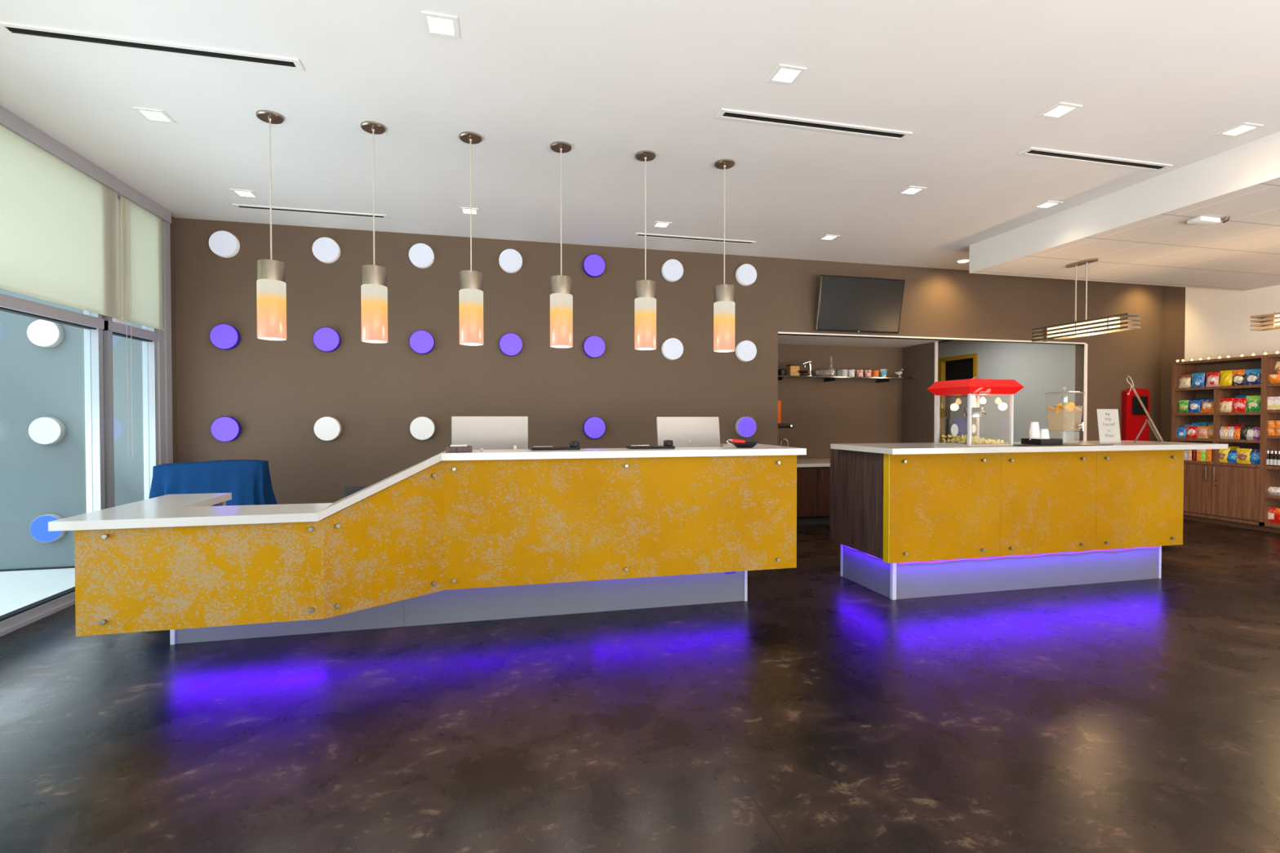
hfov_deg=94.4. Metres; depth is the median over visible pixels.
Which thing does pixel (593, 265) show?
disc
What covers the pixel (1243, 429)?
packet
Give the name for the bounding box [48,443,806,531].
countertop
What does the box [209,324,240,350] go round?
disc
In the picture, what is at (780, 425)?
wall box
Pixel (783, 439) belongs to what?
tap
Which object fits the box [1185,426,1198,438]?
snack bag
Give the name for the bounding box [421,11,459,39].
recessed light
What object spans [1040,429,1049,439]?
paper cup
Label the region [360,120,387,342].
pendant lamp
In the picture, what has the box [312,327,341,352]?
disc
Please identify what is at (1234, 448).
snack bag
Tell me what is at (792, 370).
wooden box
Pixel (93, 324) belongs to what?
window
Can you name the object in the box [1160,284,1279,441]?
wall
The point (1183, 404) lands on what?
snack bag
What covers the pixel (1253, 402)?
snack bag
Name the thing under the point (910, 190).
recessed light
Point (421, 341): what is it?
disc
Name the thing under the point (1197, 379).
snack bag
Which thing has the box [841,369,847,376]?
mug
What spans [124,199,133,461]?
shade cord
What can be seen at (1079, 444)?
mat
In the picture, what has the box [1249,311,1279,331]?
linear pendant
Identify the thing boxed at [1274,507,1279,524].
snack bag
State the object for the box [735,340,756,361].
disc
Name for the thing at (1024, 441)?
tray
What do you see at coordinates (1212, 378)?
snack bag
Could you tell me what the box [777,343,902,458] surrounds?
wall
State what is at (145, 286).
roller shade
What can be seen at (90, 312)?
trim
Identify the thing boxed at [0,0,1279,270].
ceiling
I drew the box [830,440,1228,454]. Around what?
countertop
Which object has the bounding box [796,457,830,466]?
countertop
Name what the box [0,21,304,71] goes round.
ceiling vent
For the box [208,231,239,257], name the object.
disc
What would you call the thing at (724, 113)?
ceiling vent
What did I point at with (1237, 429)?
packet
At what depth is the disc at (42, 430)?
5.04 m
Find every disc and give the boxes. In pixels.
[26,319,64,347]
[28,417,66,444]
[30,514,66,542]
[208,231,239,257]
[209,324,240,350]
[210,416,241,441]
[311,236,340,263]
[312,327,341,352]
[313,416,342,440]
[408,243,434,268]
[408,329,435,354]
[409,416,435,439]
[498,248,522,273]
[499,333,522,356]
[582,253,605,277]
[582,335,605,358]
[582,416,605,439]
[661,258,683,281]
[661,337,683,359]
[735,263,756,285]
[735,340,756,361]
[735,416,756,437]
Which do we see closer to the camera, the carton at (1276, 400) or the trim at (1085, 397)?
the carton at (1276, 400)
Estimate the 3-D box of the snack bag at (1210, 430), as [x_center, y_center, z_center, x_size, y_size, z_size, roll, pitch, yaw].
[7.024,0.064,7.287,0.066,0.170,0.110,0,1,3]
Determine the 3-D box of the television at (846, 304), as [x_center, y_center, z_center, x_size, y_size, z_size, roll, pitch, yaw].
[2.561,-1.414,6.925,1.076,0.620,0.205,0,1,-13]
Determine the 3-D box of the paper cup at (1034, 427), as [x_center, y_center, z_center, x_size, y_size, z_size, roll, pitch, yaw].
[3.004,0.005,4.515,0.072,0.079,0.072,0,1,-13]
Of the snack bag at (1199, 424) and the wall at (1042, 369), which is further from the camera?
the wall at (1042, 369)
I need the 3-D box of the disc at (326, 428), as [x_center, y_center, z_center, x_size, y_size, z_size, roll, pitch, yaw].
[-3.007,0.021,5.712,0.236,0.236,0.059,0,1,-13]
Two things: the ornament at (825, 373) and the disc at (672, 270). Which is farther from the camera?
the ornament at (825, 373)
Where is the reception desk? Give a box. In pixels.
[48,443,806,644]
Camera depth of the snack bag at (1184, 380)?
7.55 m
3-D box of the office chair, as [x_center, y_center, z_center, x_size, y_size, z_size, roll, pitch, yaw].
[-2.092,0.834,4.713,0.544,0.773,0.538,0,1,-19]
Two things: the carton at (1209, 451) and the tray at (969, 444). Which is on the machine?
the tray at (969, 444)
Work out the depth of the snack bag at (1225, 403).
7.12 m
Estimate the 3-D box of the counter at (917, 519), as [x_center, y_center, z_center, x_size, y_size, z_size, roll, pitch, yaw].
[3.019,0.678,4.711,2.975,1.085,0.895,0,1,-13]
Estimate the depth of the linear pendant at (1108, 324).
5.81 m
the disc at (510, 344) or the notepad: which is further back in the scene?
the disc at (510, 344)
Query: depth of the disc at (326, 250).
5.66 m
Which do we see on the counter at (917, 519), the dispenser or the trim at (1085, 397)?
the dispenser
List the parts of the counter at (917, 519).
corner trim, corner trim, panel, panel, panel, corner trim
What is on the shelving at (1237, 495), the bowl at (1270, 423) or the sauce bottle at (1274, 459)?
the sauce bottle at (1274, 459)
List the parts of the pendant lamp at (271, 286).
cord, lamp shade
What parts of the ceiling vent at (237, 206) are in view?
blade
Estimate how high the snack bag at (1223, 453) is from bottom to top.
0.179 m
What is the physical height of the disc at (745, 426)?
0.236 m
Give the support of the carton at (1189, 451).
on the shelving at (1237, 495)
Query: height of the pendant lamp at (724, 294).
1.350 m
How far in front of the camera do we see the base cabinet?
7.10 m
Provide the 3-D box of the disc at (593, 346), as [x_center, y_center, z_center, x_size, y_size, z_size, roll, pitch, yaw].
[-0.485,-0.844,6.291,0.236,0.236,0.059,0,1,-13]
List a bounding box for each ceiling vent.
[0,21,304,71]
[232,204,388,219]
[634,232,755,244]
[715,108,912,140]
[1018,146,1173,171]
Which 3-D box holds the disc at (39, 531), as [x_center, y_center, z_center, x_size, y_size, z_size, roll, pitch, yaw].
[-5.064,0.871,5.077,0.236,0.236,0.059,0,1,-13]
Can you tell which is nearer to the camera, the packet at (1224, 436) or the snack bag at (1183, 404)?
the packet at (1224, 436)
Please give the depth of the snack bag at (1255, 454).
6.85 m
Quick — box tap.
[779,438,788,446]
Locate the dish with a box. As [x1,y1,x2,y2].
[797,370,808,375]
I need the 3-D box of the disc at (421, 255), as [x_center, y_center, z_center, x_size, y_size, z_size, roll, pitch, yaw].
[-2.167,-1.694,5.884,0.236,0.236,0.059,0,1,-13]
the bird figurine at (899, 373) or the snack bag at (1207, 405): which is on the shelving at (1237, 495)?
the snack bag at (1207, 405)
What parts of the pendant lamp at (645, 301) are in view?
lamp shade, cord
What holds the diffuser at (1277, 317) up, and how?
attached to the linear pendant at (1273, 320)
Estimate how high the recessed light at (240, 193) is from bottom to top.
0.006 m
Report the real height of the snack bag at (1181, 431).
0.140 m
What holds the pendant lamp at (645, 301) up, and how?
hanging from the ceiling at (1153, 81)
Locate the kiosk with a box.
[1121,388,1150,440]
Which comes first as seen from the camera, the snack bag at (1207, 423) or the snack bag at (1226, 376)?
the snack bag at (1226, 376)
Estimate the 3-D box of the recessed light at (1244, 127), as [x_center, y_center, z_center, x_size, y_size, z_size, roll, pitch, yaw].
[3.812,-1.887,3.774,0.156,0.006,0.156,0,1,-13]
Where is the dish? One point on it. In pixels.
(802, 372)
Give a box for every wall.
[169,216,177,462]
[174,217,1162,504]
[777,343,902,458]
[902,341,937,443]
[937,340,1075,441]
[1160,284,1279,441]
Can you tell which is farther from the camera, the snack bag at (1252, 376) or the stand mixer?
the stand mixer
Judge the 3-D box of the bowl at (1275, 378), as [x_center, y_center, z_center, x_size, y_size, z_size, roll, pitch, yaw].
[7.210,-0.536,6.695,0.230,0.100,0.230,0,1,-13]
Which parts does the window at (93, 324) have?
sill rail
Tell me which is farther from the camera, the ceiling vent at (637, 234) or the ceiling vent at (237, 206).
the ceiling vent at (637, 234)
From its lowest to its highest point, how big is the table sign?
0.274 m
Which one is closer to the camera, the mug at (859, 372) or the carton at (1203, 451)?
the carton at (1203, 451)
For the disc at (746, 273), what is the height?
0.236 m
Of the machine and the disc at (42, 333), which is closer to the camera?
the machine
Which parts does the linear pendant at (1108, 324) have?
suspension rod, suspension rod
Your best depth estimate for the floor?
2.49 m
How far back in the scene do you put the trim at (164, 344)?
5.25 m
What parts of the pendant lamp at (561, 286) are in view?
cord, lamp shade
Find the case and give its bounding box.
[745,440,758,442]
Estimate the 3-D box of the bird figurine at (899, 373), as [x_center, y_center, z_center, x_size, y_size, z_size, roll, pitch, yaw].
[3.460,-0.709,7.910,0.138,0.120,0.052,0,1,-13]
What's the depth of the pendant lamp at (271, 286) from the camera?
3.56 m
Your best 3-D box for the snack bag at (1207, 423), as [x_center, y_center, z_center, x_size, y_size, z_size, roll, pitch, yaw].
[7.189,0.045,7.532,0.067,0.199,0.170,0,1,-14]
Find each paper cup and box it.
[1029,422,1039,432]
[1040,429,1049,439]
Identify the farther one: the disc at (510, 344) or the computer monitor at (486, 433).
the disc at (510, 344)
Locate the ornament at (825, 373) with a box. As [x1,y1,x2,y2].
[822,371,830,376]
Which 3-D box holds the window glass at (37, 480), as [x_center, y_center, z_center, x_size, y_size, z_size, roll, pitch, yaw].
[-10.677,-1.362,3.856,12.980,5.800,0.180,0,1,-13]
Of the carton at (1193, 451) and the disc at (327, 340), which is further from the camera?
the carton at (1193, 451)
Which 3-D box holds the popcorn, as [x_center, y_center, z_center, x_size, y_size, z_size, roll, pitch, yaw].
[2.480,0.095,4.410,0.332,0.075,0.283,0,1,-13]
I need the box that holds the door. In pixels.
[937,353,977,442]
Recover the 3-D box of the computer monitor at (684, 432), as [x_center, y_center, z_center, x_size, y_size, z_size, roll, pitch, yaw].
[0.370,0.205,4.507,0.500,0.557,0.180,0,1,-16]
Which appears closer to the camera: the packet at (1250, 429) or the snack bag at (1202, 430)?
the packet at (1250, 429)
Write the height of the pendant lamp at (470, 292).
1.350 m
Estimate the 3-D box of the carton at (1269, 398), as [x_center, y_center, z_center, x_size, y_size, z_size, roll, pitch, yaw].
[7.148,-0.263,6.703,0.101,0.145,0.069,0,1,-13]
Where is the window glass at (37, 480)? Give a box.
[0,288,144,569]
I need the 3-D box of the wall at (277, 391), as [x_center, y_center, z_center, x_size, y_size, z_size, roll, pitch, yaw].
[1.544,-0.373,6.880,12.250,3.123,0.140,0,1,-13]
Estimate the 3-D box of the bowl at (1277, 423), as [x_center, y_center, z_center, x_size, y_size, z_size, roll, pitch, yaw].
[7.184,-0.026,6.638,0.140,0.082,0.140,0,1,-13]
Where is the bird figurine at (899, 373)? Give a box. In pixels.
[894,368,902,377]
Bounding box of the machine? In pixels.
[927,377,1023,446]
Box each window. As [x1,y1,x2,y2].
[0,293,105,636]
[102,195,159,508]
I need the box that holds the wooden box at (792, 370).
[786,364,799,375]
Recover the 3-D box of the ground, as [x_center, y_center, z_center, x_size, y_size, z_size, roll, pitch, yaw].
[-9.262,1.389,-2.090,13.000,0.110,12.120,0,1,-13]
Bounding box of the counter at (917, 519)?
[829,440,1228,599]
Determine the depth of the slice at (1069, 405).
4.58 m
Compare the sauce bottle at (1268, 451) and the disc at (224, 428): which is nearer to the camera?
the disc at (224, 428)
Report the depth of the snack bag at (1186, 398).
7.61 m
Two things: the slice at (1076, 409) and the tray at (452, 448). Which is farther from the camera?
the slice at (1076, 409)
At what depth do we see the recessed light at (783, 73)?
3.16 m
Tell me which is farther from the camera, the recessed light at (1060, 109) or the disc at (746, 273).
the disc at (746, 273)
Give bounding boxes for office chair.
[343,485,369,497]
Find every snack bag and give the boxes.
[1176,426,1186,437]
[1178,374,1191,387]
[1178,400,1189,412]
[1184,424,1199,426]
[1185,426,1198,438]
[1186,398,1195,409]
[1188,400,1200,412]
[1191,373,1205,387]
[1191,422,1206,426]
[1195,398,1208,412]
[1196,426,1208,438]
[1199,422,1213,426]
[1200,399,1213,412]
[1205,371,1219,386]
[1207,424,1213,438]
[1218,369,1232,386]
[1218,447,1231,462]
[1219,398,1231,412]
[1226,449,1237,462]
[1227,446,1239,450]
[1231,368,1245,385]
[1231,397,1246,412]
[1235,395,1247,397]
[1236,448,1252,463]
[1244,368,1261,385]
[1244,395,1261,412]
[1249,448,1260,464]
[1267,486,1279,495]
[1267,507,1275,523]
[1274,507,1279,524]
[1275,361,1279,373]
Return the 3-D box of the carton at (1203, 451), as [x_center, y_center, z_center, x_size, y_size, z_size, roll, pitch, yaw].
[6.984,0.343,7.326,0.070,0.170,0.052,0,1,-13]
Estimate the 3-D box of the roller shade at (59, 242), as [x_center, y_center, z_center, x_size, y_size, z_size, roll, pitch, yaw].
[-3.788,-1.298,3.569,0.015,0.965,2.055,0,1,-13]
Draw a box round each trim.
[0,105,171,223]
[0,566,75,571]
[89,311,105,497]
[147,220,173,489]
[777,331,1085,344]
[933,342,937,442]
[1083,343,1087,440]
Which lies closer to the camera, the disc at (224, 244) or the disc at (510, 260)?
the disc at (224, 244)
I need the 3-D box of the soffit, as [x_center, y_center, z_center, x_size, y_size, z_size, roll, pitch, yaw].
[2.586,-1.111,7.527,2.380,0.050,0.935,0,1,-13]
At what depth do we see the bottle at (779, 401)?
7.13 m
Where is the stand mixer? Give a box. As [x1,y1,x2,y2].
[801,359,812,376]
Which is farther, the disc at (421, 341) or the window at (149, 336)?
the disc at (421, 341)
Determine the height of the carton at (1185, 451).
0.170 m
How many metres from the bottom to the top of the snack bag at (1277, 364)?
0.199 m
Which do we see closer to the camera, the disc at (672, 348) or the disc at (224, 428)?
the disc at (224, 428)
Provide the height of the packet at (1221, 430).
0.150 m
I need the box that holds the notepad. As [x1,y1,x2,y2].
[731,439,745,443]
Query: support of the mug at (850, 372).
on the wall shelf at (826, 379)
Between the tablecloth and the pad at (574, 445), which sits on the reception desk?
the pad at (574, 445)
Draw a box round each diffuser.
[1047,317,1119,338]
[1274,314,1279,325]
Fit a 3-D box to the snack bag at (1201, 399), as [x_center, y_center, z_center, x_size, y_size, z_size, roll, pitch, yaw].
[7.095,-0.267,7.487,0.068,0.179,0.150,0,1,-13]
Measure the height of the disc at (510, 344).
0.236 m
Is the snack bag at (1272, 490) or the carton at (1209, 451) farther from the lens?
the carton at (1209, 451)
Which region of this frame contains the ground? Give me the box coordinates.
[0,568,75,616]
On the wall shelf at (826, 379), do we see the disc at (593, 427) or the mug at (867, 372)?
the mug at (867, 372)
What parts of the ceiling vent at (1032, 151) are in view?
blade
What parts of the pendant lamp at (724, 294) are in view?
lamp shade, cord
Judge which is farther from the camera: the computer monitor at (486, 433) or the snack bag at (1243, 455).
the snack bag at (1243, 455)
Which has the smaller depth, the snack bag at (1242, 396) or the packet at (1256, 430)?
the packet at (1256, 430)
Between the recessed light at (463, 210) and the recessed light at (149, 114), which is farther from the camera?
the recessed light at (463, 210)
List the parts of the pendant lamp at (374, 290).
cord, lamp shade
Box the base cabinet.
[796,457,830,525]
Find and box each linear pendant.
[1031,257,1140,342]
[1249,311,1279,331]
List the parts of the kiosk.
rail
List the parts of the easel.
leg, leg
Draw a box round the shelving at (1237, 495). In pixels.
[1170,353,1279,533]
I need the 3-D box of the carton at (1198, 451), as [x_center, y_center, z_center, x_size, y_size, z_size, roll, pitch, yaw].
[6.971,0.343,7.380,0.070,0.170,0.052,0,1,-13]
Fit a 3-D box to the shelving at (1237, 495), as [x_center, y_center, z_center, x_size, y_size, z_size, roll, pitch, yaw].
[7.243,0.189,6.711,0.427,2.000,2.015,0,1,-13]
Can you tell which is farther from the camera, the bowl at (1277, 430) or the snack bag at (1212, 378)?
the snack bag at (1212, 378)
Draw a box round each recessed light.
[132,106,177,124]
[230,188,259,198]
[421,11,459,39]
[459,207,479,214]
[651,221,671,228]
[766,63,807,85]
[818,234,839,240]
[897,186,926,195]
[955,258,968,262]
[1031,200,1062,208]
[1036,102,1082,119]
[1215,122,1263,137]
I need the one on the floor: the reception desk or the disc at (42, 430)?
the reception desk
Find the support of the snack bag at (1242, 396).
on the shelving at (1237, 495)
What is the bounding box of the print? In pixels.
[973,387,991,392]
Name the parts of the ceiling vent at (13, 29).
blade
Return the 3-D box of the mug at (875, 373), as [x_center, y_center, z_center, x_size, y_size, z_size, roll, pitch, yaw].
[3.092,-0.692,7.809,0.107,0.090,0.084,0,1,18]
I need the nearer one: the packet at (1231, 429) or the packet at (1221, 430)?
the packet at (1231, 429)
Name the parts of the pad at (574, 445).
knob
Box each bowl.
[726,439,757,448]
[1266,427,1275,435]
[1267,373,1279,383]
[1267,420,1275,427]
[1273,420,1279,427]
[1273,427,1279,435]
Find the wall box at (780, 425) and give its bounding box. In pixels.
[777,423,793,428]
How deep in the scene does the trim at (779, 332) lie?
7.24 m
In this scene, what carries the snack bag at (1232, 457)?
on the shelving at (1237, 495)
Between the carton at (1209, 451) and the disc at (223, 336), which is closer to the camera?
the disc at (223, 336)
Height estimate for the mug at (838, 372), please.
0.088 m
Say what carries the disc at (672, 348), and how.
attached to the wall at (277, 391)
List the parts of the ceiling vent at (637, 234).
blade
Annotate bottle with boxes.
[777,399,781,423]
[1266,450,1269,466]
[1268,450,1273,466]
[1272,450,1277,466]
[1276,451,1279,466]
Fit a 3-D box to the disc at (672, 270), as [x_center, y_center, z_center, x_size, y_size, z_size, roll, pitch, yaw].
[0.356,-1.704,6.475,0.236,0.236,0.059,0,1,-13]
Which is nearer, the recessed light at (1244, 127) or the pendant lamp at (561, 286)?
the recessed light at (1244, 127)
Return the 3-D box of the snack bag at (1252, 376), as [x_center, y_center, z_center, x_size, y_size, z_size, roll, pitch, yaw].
[7.117,-0.574,6.884,0.067,0.184,0.170,0,1,-12]
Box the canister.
[777,368,786,375]
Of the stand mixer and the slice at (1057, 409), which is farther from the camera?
the stand mixer
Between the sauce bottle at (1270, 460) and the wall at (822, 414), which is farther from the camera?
the wall at (822, 414)
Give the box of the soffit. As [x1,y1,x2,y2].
[777,333,944,347]
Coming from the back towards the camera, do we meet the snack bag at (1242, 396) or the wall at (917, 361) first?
the wall at (917, 361)
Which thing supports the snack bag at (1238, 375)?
on the shelving at (1237, 495)
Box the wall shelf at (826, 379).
[777,375,913,382]
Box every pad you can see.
[529,440,580,450]
[626,440,675,448]
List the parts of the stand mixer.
stem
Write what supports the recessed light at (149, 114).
in the ceiling at (1153, 81)
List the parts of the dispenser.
lid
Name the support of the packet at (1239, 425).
on the shelving at (1237, 495)
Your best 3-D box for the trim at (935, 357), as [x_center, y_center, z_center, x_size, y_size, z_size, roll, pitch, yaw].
[3.806,0.044,7.634,0.044,2.265,0.015,0,1,-13]
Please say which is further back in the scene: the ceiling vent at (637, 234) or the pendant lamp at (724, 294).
the ceiling vent at (637, 234)
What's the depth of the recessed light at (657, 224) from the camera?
5.62 m
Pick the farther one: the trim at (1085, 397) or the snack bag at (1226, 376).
the trim at (1085, 397)
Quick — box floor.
[0,519,1279,852]
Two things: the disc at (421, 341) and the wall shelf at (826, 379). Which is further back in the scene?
the wall shelf at (826, 379)
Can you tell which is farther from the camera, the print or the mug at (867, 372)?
the mug at (867, 372)
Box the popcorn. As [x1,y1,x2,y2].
[942,434,1004,444]
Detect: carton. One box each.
[1183,449,1187,460]
[1187,449,1191,460]
[1191,449,1196,461]
[1196,448,1200,461]
[1200,448,1206,461]
[1206,448,1213,462]
[1267,396,1272,409]
[1272,396,1279,409]
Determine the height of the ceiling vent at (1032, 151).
0.008 m
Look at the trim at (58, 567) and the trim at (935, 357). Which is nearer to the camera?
the trim at (58, 567)
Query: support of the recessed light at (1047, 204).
in the ceiling at (1153, 81)
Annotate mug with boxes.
[835,369,842,376]
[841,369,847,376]
[847,369,854,377]
[856,369,863,377]
[864,369,871,377]
[871,370,879,377]
[879,368,887,377]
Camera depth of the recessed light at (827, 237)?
6.00 m
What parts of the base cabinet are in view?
door, door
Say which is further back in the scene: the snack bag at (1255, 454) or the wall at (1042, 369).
the wall at (1042, 369)
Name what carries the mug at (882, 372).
on the wall shelf at (826, 379)
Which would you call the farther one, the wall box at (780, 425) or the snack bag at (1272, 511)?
the wall box at (780, 425)
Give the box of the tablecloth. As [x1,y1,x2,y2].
[148,459,277,506]
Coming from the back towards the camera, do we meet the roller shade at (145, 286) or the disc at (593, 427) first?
the disc at (593, 427)
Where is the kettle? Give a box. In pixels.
[962,395,986,417]
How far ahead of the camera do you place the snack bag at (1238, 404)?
7.00 m
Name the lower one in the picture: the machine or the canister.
the machine
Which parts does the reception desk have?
corner trim, panel, return leg, panel, panel, corner trim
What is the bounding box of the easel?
[1126,375,1163,442]
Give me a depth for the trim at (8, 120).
4.11 m
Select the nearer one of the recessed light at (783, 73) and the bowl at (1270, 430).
the recessed light at (783, 73)
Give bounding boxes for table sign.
[1096,408,1120,444]
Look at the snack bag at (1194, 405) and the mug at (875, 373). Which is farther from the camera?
the mug at (875, 373)
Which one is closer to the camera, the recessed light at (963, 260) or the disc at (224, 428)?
the disc at (224, 428)
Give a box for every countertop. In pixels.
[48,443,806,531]
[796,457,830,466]
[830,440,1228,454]
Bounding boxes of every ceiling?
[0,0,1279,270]
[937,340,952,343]
[968,131,1279,290]
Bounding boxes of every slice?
[1054,403,1062,412]
[1065,402,1075,411]
[1072,406,1081,411]
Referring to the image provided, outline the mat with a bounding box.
[1013,443,1109,446]
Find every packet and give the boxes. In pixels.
[1219,426,1223,439]
[1222,426,1228,439]
[1227,426,1234,439]
[1233,426,1240,439]
[1237,424,1244,436]
[1240,426,1247,439]
[1246,426,1253,439]
[1253,426,1260,439]
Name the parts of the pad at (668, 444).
knob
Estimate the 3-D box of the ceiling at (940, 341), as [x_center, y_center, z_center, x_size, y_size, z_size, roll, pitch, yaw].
[4.524,-1.497,9.267,2.190,0.100,3.180,0,1,-13]
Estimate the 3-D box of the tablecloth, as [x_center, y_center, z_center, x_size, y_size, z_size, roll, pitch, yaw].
[-3.365,0.744,4.727,0.902,0.956,0.515,0,1,-13]
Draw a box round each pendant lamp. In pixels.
[255,109,286,340]
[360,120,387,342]
[458,131,483,345]
[550,141,573,347]
[634,150,656,350]
[713,158,734,352]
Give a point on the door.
(962, 366)
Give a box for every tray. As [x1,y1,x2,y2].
[445,444,471,453]
[936,442,1013,446]
[1021,438,1062,444]
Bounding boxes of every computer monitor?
[451,416,528,449]
[656,417,720,447]
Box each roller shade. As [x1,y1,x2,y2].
[0,124,119,319]
[120,195,164,330]
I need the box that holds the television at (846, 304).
[815,275,905,333]
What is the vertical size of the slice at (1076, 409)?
0.038 m
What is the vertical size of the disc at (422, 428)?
0.236 m
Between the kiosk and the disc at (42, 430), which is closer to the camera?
the disc at (42, 430)
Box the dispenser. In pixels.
[1044,391,1084,444]
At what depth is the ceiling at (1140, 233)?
5.13 m
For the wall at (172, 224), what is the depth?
5.40 m
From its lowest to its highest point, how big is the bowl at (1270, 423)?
0.082 m
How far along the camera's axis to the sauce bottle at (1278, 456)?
6.61 m
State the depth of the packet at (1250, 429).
6.91 m
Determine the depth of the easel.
4.79 m
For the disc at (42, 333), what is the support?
attached to the window glass at (37, 480)
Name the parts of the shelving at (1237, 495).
panel, cabinet door, bar handle, bar handle, panel, panel, cabinet door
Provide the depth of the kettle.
4.36 m
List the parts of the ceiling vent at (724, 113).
blade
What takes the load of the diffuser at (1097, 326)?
attached to the linear pendant at (1108, 324)
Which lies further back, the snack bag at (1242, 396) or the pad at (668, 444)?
the snack bag at (1242, 396)
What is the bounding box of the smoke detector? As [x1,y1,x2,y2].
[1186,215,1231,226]

